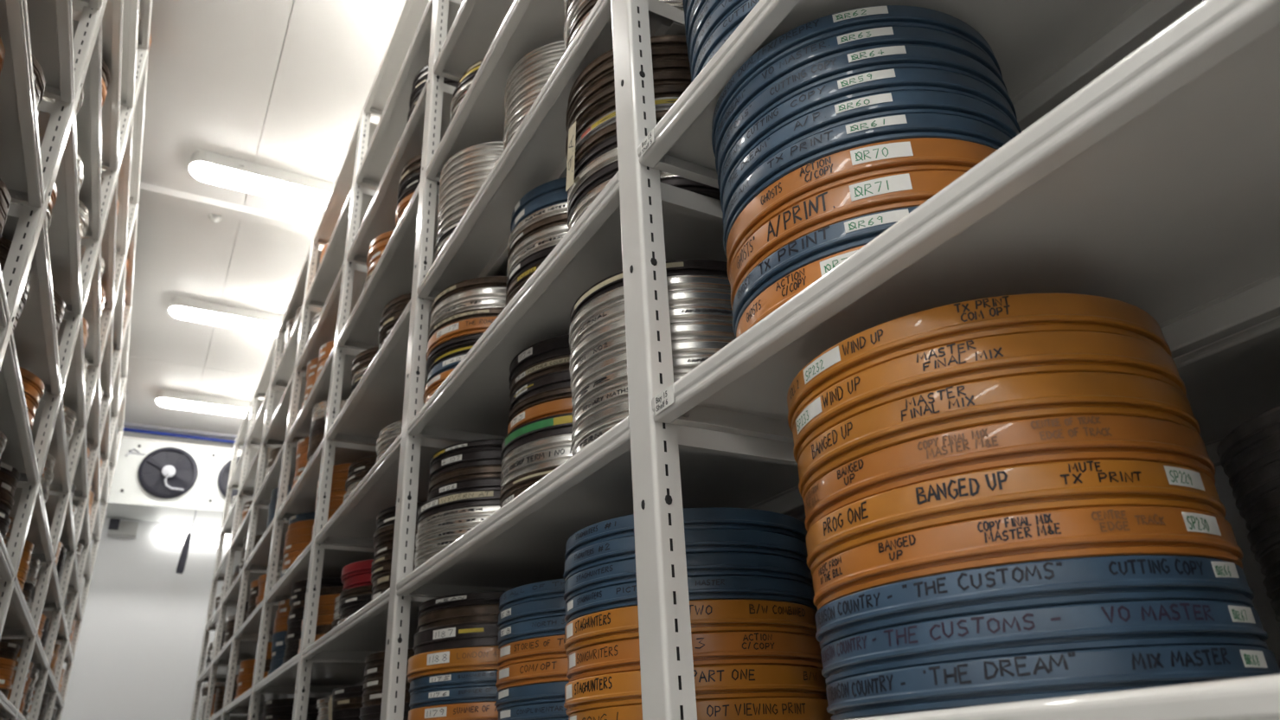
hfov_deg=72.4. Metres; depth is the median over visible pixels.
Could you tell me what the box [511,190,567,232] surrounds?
can
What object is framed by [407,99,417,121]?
can
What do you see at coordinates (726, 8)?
can
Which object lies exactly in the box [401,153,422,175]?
can
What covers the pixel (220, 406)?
diffuser
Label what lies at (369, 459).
can
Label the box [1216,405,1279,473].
can
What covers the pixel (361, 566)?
can
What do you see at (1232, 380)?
wall
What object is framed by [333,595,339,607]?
can
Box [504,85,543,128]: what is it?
can
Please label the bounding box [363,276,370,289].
can
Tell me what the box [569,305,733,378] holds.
can
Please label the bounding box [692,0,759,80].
can
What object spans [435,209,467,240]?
can
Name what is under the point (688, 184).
can
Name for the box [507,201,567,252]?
can
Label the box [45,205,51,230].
can
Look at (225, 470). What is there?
fan grille
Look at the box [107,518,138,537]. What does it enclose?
junction box
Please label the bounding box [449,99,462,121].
can
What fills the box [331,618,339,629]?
can
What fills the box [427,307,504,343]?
can
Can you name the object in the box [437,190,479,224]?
can
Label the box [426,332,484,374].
can
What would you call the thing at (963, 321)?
can
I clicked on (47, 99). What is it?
can
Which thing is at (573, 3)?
can
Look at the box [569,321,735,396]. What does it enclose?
can
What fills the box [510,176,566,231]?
can
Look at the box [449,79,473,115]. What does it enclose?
can
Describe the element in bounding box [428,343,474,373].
can
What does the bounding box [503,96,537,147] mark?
can
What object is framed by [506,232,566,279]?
can
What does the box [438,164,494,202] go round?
can
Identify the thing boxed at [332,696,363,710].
can
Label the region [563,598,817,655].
can
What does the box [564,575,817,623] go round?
can
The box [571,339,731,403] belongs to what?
can
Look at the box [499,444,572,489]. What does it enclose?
can
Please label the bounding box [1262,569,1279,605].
can
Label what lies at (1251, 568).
wall
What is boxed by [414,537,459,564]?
can
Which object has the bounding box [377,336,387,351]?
can
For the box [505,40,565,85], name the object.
can
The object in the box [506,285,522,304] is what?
can
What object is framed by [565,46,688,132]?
can
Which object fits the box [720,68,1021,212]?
can
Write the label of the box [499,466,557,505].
can
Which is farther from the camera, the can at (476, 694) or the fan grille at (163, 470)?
the fan grille at (163, 470)
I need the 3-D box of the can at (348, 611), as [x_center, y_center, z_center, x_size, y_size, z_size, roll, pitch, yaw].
[-0.620,0.668,2.269,0.302,0.024,0.302,11,-28,-27]
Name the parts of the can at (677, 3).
lid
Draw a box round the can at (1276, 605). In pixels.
[1271,599,1279,627]
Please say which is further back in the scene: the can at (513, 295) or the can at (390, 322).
the can at (390, 322)
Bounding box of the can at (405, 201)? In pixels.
[395,192,414,226]
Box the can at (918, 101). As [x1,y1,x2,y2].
[722,89,1019,223]
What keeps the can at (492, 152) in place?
on the can at (489, 160)
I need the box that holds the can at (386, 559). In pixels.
[371,550,415,572]
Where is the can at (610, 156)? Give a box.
[567,147,618,209]
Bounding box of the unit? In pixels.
[106,435,242,525]
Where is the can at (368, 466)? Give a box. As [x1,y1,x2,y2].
[347,462,375,477]
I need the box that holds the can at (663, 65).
[567,59,690,128]
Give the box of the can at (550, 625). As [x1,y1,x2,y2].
[496,614,566,649]
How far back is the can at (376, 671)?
1.85 m
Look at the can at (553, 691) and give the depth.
1.21 m
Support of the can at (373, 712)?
on the can
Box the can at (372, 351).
[352,345,378,367]
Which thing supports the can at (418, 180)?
on the can at (412, 188)
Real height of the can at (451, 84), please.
0.025 m
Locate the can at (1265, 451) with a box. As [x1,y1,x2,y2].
[1225,432,1279,489]
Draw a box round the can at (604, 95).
[565,71,691,159]
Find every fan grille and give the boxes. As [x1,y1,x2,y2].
[140,448,194,494]
[220,460,238,496]
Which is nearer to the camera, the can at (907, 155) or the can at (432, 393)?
the can at (907, 155)
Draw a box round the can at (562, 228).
[506,223,568,274]
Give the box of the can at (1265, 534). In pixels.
[1247,514,1279,560]
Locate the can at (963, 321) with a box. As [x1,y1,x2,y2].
[787,292,1171,431]
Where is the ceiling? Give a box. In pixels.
[122,0,404,448]
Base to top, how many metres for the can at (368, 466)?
0.022 m
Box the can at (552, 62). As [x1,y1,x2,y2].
[504,56,563,113]
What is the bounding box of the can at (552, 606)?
[497,596,565,631]
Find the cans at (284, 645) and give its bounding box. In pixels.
[0,10,834,719]
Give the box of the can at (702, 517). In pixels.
[564,506,806,559]
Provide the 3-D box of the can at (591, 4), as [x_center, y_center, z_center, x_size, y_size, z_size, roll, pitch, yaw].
[0.034,-0.504,1.450,0.312,0.022,0.312,11,-28,-27]
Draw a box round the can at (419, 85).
[409,76,445,109]
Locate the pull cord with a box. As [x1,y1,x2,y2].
[176,510,196,573]
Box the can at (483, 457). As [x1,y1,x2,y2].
[428,448,502,483]
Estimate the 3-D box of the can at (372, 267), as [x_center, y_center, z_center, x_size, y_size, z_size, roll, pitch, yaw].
[-0.717,-0.249,2.796,0.303,0.031,0.303,11,-28,-27]
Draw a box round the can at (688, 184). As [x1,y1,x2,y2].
[575,177,720,222]
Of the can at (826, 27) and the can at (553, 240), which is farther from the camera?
the can at (553, 240)
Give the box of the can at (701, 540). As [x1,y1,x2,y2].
[563,528,807,581]
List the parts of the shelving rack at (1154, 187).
shelf, shelf, shelf, shelf, shelf, shelf, shelf, shelf, shelf, shelf, shelf, shelf, shelf, shelf, shelf, shelf, shelf, shelf, shelf, shelf, shelf, shelf, shelf, shelf, shelf, shelf, shelf, shelf, shelf, shelf, shelf, shelf, shelf, shelf, shelf, shelf, shelf, shelf, shelf, shelf, shelf, shelf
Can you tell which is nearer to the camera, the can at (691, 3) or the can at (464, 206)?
the can at (691, 3)
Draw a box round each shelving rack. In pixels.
[0,0,152,719]
[190,0,1279,719]
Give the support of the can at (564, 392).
on the can at (565, 405)
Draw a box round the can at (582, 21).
[566,9,591,50]
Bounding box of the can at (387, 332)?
[379,326,393,343]
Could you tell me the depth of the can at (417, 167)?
2.42 m
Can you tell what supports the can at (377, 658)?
on the can at (376, 671)
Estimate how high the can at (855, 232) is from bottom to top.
0.029 m
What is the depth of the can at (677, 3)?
1.29 m
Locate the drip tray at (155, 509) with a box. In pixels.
[106,498,230,525]
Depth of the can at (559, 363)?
1.42 m
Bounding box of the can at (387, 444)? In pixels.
[377,437,396,454]
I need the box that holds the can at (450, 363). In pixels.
[426,353,466,383]
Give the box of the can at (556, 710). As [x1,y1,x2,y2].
[498,701,569,719]
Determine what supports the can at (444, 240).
on the can
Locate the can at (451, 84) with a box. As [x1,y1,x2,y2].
[410,83,457,106]
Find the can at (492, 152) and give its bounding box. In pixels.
[439,148,503,186]
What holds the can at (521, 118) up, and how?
on the can at (511, 134)
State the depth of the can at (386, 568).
1.94 m
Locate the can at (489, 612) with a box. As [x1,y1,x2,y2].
[416,603,499,631]
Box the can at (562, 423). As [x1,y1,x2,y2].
[500,412,572,460]
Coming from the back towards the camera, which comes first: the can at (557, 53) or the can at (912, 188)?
the can at (557, 53)
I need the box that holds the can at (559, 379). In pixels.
[509,369,570,411]
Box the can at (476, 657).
[406,645,498,682]
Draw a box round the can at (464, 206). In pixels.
[436,200,472,233]
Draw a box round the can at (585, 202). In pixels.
[568,170,681,230]
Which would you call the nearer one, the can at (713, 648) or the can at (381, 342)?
the can at (713, 648)
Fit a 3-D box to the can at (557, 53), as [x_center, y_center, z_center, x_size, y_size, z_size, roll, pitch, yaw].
[-0.128,-0.534,1.838,0.312,0.020,0.312,1,-25,-8]
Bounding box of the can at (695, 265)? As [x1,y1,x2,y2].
[569,258,728,325]
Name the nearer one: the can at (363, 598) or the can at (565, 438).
the can at (565, 438)
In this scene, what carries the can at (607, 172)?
on the can at (585, 202)
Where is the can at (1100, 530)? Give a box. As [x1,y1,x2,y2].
[812,505,1243,610]
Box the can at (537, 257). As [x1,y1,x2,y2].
[505,244,556,292]
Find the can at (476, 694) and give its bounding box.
[409,684,497,710]
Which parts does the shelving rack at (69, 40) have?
shelf, shelf, shelf, shelf, shelf, shelf, shelf, shelf, shelf, shelf, shelf, shelf, shelf, shelf, shelf, shelf, shelf, shelf, shelf, shelf, shelf, shelf, shelf, shelf, shelf, shelf, shelf, shelf, shelf, shelf, shelf, shelf, shelf, shelf, shelf, shelf, shelf, shelf, shelf, shelf, shelf, shelf, shelf, shelf, shelf, shelf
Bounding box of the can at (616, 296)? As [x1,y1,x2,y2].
[569,274,730,351]
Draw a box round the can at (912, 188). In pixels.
[729,170,965,308]
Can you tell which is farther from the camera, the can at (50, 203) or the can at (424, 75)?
the can at (424, 75)
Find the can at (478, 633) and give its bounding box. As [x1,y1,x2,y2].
[412,620,498,654]
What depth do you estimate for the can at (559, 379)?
1.40 m
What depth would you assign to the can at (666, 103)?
1.24 m
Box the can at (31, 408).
[25,396,36,419]
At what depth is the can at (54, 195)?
1.89 m
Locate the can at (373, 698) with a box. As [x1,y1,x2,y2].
[361,688,410,707]
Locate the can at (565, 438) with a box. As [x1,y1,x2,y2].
[501,432,572,470]
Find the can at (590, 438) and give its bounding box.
[573,420,620,454]
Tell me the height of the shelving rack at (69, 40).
3.797 m
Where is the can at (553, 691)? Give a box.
[494,680,568,710]
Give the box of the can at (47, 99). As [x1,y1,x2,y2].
[42,96,54,102]
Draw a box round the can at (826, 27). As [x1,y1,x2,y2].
[711,5,1002,156]
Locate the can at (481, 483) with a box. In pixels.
[427,476,501,500]
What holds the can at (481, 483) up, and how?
on the can at (478, 497)
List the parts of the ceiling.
panel, panel, panel, panel, panel, panel, panel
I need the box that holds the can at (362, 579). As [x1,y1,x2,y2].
[342,572,372,590]
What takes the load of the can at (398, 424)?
on the can at (393, 433)
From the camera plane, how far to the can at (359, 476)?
2.46 m
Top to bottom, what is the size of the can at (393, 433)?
0.022 m
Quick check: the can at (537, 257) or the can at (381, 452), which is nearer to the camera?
the can at (537, 257)
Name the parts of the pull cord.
handle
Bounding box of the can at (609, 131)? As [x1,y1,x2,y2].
[567,109,668,191]
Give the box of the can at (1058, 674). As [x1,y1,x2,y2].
[825,644,1279,719]
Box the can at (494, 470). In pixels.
[428,464,501,493]
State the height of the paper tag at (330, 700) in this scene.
0.091 m
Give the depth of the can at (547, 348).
1.43 m
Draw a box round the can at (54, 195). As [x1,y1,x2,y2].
[51,183,57,208]
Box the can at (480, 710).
[408,701,498,719]
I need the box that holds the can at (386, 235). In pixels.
[368,230,394,251]
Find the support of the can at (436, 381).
on the can at (432, 393)
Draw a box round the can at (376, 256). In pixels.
[367,248,384,269]
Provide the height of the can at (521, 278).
0.024 m
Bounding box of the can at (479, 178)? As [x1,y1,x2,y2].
[437,172,489,212]
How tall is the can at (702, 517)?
0.026 m
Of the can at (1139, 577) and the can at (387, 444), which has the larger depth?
the can at (387, 444)
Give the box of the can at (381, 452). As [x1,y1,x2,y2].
[376,448,388,461]
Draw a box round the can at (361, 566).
[340,558,373,583]
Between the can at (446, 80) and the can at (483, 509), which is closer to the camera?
the can at (483, 509)
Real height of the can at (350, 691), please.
0.026 m
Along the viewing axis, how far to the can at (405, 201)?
2.39 m
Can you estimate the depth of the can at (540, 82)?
1.70 m
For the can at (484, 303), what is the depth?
1.78 m
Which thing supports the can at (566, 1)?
on the can at (569, 1)
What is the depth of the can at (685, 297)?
1.08 m
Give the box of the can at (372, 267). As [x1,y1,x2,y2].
[366,258,379,276]
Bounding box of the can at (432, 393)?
[424,386,438,403]
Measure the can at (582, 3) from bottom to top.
0.022 m
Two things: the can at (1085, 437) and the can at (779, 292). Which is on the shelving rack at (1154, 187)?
the can at (779, 292)
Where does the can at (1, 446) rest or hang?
on the can
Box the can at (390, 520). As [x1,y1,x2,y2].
[376,511,417,530]
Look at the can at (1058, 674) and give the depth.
0.54 m
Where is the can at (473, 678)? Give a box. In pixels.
[409,669,498,695]
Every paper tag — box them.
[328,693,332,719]
[565,121,575,191]
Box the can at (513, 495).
[500,485,531,506]
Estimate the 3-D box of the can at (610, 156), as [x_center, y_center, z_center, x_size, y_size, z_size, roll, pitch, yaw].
[0.046,-0.228,1.319,0.312,0.023,0.312,-25,-33,38]
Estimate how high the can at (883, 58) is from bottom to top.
0.026 m
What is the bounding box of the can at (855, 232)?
[732,205,918,338]
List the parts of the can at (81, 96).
lid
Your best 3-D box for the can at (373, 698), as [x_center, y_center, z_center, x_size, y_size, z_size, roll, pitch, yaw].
[-0.457,0.750,1.927,0.302,0.027,0.302,11,-28,-27]
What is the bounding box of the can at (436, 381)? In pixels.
[422,368,454,403]
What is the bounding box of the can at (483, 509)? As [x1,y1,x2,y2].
[417,505,500,531]
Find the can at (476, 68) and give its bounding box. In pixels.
[456,64,480,85]
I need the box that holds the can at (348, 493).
[343,487,354,501]
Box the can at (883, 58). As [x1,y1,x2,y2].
[717,45,1017,192]
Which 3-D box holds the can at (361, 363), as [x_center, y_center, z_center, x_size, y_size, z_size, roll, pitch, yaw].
[-0.723,0.058,2.682,0.312,0.026,0.312,-16,-28,25]
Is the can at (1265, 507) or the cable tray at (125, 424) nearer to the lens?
the can at (1265, 507)
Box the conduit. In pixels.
[122,427,235,443]
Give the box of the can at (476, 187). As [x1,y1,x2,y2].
[437,181,484,222]
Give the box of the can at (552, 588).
[498,578,565,611]
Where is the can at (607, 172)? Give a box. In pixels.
[567,160,618,227]
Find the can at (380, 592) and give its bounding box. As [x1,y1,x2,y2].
[371,587,389,600]
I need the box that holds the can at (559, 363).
[509,354,570,398]
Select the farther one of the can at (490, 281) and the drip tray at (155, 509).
the drip tray at (155, 509)
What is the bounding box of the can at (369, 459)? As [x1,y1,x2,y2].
[348,454,377,472]
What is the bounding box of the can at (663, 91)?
[575,84,689,140]
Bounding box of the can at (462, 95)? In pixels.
[451,88,468,112]
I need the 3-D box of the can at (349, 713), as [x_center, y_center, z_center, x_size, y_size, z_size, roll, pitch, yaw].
[-0.614,0.887,2.167,0.302,0.033,0.302,-9,-26,13]
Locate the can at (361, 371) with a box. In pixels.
[352,364,369,383]
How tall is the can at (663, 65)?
0.023 m
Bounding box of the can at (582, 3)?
[566,0,591,39]
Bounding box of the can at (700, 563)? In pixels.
[563,551,813,604]
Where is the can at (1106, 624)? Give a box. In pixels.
[820,599,1268,684]
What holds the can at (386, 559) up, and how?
on the can at (386, 568)
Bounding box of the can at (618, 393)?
[572,373,685,431]
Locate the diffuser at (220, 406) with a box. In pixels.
[156,397,247,416]
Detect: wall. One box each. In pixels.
[53,441,229,719]
[789,0,1279,524]
[1214,464,1279,669]
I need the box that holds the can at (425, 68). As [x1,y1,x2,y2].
[411,64,428,89]
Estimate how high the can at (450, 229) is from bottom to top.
0.022 m
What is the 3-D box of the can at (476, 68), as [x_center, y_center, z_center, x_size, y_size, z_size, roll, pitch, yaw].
[-0.320,-0.635,2.164,0.272,0.026,0.272,11,-28,-27]
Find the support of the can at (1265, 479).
on the can at (1265, 507)
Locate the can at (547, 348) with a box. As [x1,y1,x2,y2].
[508,333,570,390]
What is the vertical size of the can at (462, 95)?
0.022 m
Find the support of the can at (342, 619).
on the shelving rack at (1154, 187)
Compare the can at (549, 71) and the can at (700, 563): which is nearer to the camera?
the can at (700, 563)
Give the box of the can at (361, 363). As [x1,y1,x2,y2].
[351,355,375,381]
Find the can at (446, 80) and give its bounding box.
[410,77,458,104]
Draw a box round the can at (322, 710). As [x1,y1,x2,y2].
[317,705,328,715]
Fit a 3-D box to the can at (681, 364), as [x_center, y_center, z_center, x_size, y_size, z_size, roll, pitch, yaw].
[0.065,0.070,1.177,0.312,0.022,0.312,-3,-25,1]
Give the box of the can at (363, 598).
[338,593,371,614]
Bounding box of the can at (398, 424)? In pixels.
[379,420,402,435]
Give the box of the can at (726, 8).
[691,0,748,82]
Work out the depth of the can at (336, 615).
2.47 m
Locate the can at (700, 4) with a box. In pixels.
[687,0,708,63]
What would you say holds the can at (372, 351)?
on the can at (361, 363)
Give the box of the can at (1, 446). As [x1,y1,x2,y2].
[0,442,3,456]
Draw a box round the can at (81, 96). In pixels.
[76,89,83,115]
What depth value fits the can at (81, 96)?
2.00 m
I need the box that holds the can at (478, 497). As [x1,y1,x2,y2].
[416,488,500,527]
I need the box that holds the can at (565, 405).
[507,396,572,433]
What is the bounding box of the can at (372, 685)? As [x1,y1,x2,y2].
[362,675,409,695]
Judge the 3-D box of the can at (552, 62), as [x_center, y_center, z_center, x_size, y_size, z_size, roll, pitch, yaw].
[-0.126,-0.515,1.829,0.312,0.020,0.312,11,-28,-27]
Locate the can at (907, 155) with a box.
[726,137,997,284]
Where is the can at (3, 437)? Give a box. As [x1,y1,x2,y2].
[0,429,6,452]
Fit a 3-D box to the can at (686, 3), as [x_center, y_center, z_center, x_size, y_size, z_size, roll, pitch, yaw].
[0.211,-0.445,1.089,0.313,0.026,0.313,11,-28,-27]
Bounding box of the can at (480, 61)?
[462,58,483,75]
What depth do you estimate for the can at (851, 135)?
0.78 m
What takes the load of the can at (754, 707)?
on the shelving rack at (1154, 187)
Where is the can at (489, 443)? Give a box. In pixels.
[429,438,503,467]
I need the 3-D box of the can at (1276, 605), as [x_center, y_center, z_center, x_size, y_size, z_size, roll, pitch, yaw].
[0.735,0.203,0.757,0.312,0.022,0.312,11,-28,-27]
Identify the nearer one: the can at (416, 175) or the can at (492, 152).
the can at (492, 152)
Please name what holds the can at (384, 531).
on the can at (387, 540)
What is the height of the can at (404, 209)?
0.029 m
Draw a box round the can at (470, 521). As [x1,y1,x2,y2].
[415,515,489,544]
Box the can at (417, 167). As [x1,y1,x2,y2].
[397,161,421,191]
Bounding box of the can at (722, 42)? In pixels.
[701,27,736,70]
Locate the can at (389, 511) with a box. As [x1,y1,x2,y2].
[376,500,427,527]
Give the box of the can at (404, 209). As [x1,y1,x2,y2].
[396,206,406,224]
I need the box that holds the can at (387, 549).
[373,540,415,559]
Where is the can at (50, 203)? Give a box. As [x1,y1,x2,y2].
[48,196,52,212]
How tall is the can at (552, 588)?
0.026 m
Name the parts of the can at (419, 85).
lid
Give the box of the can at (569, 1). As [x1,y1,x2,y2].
[565,0,571,13]
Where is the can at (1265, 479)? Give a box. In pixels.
[1232,459,1279,518]
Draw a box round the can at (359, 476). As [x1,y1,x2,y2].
[345,469,370,492]
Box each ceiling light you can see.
[155,389,250,416]
[168,295,283,335]
[188,148,333,210]
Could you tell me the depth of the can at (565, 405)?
1.38 m
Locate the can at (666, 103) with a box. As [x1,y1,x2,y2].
[575,96,678,151]
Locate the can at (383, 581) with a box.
[371,569,413,594]
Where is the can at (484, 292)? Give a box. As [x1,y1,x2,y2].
[429,286,506,324]
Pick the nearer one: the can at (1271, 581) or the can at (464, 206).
the can at (1271, 581)
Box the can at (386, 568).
[371,559,415,583]
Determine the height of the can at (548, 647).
0.030 m
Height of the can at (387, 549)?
0.022 m
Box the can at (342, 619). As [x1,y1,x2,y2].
[337,616,348,625]
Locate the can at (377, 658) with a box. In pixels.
[364,647,414,669]
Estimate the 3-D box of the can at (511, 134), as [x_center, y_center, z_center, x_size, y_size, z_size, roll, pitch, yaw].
[-0.121,-0.404,1.778,0.317,0.020,0.317,11,-28,-27]
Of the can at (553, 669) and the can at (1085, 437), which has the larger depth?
the can at (553, 669)
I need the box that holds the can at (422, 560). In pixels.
[414,550,440,569]
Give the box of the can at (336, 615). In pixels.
[332,610,340,620]
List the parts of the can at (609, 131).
lid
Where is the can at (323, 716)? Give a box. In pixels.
[317,713,328,719]
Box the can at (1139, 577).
[815,554,1254,649]
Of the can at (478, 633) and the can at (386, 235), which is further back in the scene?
the can at (386, 235)
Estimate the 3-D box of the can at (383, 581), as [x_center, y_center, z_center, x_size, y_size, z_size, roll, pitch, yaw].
[-0.464,0.530,2.025,0.302,0.031,0.302,11,-28,-27]
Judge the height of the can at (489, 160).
0.021 m
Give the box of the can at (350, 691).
[332,684,363,700]
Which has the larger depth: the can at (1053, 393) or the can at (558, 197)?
the can at (558, 197)
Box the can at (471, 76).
[451,70,477,100]
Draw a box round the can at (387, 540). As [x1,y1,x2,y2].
[374,530,417,550]
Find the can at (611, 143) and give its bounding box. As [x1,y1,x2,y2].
[567,122,657,195]
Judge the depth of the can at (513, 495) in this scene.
1.36 m
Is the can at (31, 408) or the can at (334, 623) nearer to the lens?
the can at (31, 408)
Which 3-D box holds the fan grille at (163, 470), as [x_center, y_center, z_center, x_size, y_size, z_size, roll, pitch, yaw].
[-3.531,0.835,6.548,0.358,0.358,0.017,11,-28,-27]
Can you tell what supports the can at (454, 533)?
on the can at (437, 546)
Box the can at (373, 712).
[358,702,410,719]
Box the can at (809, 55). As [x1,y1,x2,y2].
[715,26,1008,174]
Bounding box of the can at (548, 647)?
[497,633,567,669]
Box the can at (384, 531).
[372,520,417,546]
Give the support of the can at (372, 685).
on the can at (373, 698)
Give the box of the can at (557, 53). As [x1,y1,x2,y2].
[504,48,565,106]
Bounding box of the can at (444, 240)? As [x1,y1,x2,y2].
[435,234,451,258]
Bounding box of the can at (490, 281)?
[430,275,507,314]
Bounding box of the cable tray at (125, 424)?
[123,422,237,439]
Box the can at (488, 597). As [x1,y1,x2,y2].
[418,590,506,616]
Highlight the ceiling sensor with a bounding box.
[208,213,221,223]
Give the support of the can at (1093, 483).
on the can at (1100, 530)
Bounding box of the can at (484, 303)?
[428,298,505,332]
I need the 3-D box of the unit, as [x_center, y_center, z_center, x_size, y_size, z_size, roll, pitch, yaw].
[-3.304,0.992,6.889,1.470,0.512,0.503,11,-28,-27]
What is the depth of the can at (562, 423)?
1.36 m
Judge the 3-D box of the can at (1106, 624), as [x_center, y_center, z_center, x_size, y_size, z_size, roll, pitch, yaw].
[0.298,0.226,0.673,0.313,0.028,0.313,11,-28,-27]
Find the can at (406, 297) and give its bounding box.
[382,292,411,315]
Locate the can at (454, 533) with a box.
[415,525,474,550]
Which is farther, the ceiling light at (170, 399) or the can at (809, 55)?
the ceiling light at (170, 399)
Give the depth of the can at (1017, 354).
0.62 m
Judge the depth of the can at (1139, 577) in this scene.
0.56 m
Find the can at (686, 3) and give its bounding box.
[684,0,689,27]
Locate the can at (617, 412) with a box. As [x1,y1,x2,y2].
[571,399,629,455]
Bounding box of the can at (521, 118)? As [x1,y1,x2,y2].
[504,108,530,143]
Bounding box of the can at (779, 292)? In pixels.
[736,244,864,337]
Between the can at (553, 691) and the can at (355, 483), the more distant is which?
the can at (355, 483)
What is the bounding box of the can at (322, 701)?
[316,697,332,708]
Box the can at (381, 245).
[366,238,390,266]
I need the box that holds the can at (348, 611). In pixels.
[339,604,365,619]
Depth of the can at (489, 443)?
1.66 m
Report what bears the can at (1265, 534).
on the can at (1269, 559)
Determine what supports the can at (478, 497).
on the can at (483, 509)
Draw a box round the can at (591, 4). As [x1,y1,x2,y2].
[565,0,597,51]
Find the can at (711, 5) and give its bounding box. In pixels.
[689,0,724,72]
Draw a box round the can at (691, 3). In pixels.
[685,0,697,44]
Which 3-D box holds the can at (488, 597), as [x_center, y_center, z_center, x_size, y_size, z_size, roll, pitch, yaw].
[-0.262,0.474,1.644,0.302,0.022,0.302,11,-28,-27]
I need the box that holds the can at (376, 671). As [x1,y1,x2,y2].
[363,661,408,681]
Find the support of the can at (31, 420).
on the can
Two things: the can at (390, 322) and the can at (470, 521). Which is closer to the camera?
the can at (470, 521)
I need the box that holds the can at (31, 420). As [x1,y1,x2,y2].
[27,411,33,428]
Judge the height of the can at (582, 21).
0.022 m
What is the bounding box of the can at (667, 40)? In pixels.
[567,34,687,105]
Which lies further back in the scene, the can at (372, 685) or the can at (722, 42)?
the can at (372, 685)
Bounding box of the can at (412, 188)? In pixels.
[396,181,439,209]
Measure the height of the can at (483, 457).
0.032 m
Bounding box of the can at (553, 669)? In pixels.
[495,657,569,691]
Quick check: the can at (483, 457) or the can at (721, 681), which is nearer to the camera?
the can at (721, 681)
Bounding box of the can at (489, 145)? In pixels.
[439,141,503,185]
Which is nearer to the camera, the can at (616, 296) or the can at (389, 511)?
the can at (616, 296)
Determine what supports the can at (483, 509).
on the can at (470, 521)
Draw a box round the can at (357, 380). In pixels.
[351,373,364,391]
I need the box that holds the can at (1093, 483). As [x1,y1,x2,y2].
[806,459,1226,575]
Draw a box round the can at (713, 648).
[566,631,823,682]
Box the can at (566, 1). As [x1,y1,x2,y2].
[564,0,568,17]
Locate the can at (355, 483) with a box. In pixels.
[347,480,361,491]
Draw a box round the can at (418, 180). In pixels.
[401,177,420,193]
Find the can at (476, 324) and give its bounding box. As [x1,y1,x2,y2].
[425,316,497,361]
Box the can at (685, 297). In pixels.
[570,289,731,352]
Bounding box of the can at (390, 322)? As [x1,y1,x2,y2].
[378,312,402,343]
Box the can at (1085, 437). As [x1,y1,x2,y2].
[803,414,1215,531]
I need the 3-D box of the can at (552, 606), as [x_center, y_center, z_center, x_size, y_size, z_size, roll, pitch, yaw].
[-0.066,0.408,1.369,0.313,0.026,0.313,11,-28,-27]
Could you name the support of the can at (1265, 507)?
on the can at (1265, 534)
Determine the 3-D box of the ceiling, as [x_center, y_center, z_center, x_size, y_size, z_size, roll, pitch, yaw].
[-1.861,-1.447,2.959,3.760,0.100,10.300,11,-28,-27]
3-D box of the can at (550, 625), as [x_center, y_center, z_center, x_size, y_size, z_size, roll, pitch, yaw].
[-0.064,0.432,1.359,0.313,0.026,0.313,11,-28,-27]
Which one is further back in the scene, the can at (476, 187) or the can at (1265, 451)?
the can at (476, 187)
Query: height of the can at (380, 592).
0.030 m
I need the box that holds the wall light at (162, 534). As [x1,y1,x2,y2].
[152,524,231,547]
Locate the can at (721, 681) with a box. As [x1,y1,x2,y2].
[563,664,826,715]
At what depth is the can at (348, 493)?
2.47 m
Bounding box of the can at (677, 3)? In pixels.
[658,0,683,10]
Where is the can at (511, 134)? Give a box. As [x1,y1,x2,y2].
[503,121,522,150]
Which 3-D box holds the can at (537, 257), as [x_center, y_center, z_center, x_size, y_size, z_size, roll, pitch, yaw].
[-0.088,-0.124,1.611,0.314,0.026,0.314,11,-28,-27]
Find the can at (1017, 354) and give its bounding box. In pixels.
[792,330,1186,463]
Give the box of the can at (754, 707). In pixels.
[568,697,832,719]
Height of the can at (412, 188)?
0.022 m
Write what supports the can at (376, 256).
on the can at (372, 267)
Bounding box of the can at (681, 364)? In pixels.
[572,354,712,418]
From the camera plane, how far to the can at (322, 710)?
2.34 m
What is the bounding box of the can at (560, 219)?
[507,211,567,260]
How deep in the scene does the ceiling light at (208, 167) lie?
4.02 m
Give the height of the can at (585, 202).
0.023 m
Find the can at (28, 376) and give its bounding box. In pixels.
[19,365,44,401]
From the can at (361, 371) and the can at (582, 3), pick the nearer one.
the can at (582, 3)
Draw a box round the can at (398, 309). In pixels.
[379,300,433,326]
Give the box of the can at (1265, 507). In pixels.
[1241,486,1279,531]
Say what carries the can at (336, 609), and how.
on the can at (336, 615)
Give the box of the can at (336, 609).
[333,603,339,613]
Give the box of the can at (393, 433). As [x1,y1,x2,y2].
[375,427,401,454]
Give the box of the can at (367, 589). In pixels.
[339,584,372,601]
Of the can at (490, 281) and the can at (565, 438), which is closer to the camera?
the can at (565, 438)
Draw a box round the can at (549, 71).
[505,65,556,108]
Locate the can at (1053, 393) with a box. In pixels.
[797,371,1200,499]
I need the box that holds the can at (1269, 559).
[1257,542,1279,577]
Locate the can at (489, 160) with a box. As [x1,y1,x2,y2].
[438,155,500,197]
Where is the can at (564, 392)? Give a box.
[507,385,572,425]
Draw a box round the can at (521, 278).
[505,262,542,305]
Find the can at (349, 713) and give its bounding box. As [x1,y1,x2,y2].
[332,707,360,719]
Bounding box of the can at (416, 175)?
[397,170,420,198]
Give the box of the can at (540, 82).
[504,74,550,124]
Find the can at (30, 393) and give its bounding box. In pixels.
[22,380,39,410]
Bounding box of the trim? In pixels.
[139,182,319,236]
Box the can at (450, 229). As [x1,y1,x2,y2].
[434,220,460,254]
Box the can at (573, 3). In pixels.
[563,0,580,47]
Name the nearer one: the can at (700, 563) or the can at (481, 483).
the can at (700, 563)
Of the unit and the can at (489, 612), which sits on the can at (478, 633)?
the can at (489, 612)
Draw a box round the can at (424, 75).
[411,70,428,90]
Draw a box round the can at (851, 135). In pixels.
[723,113,1011,255]

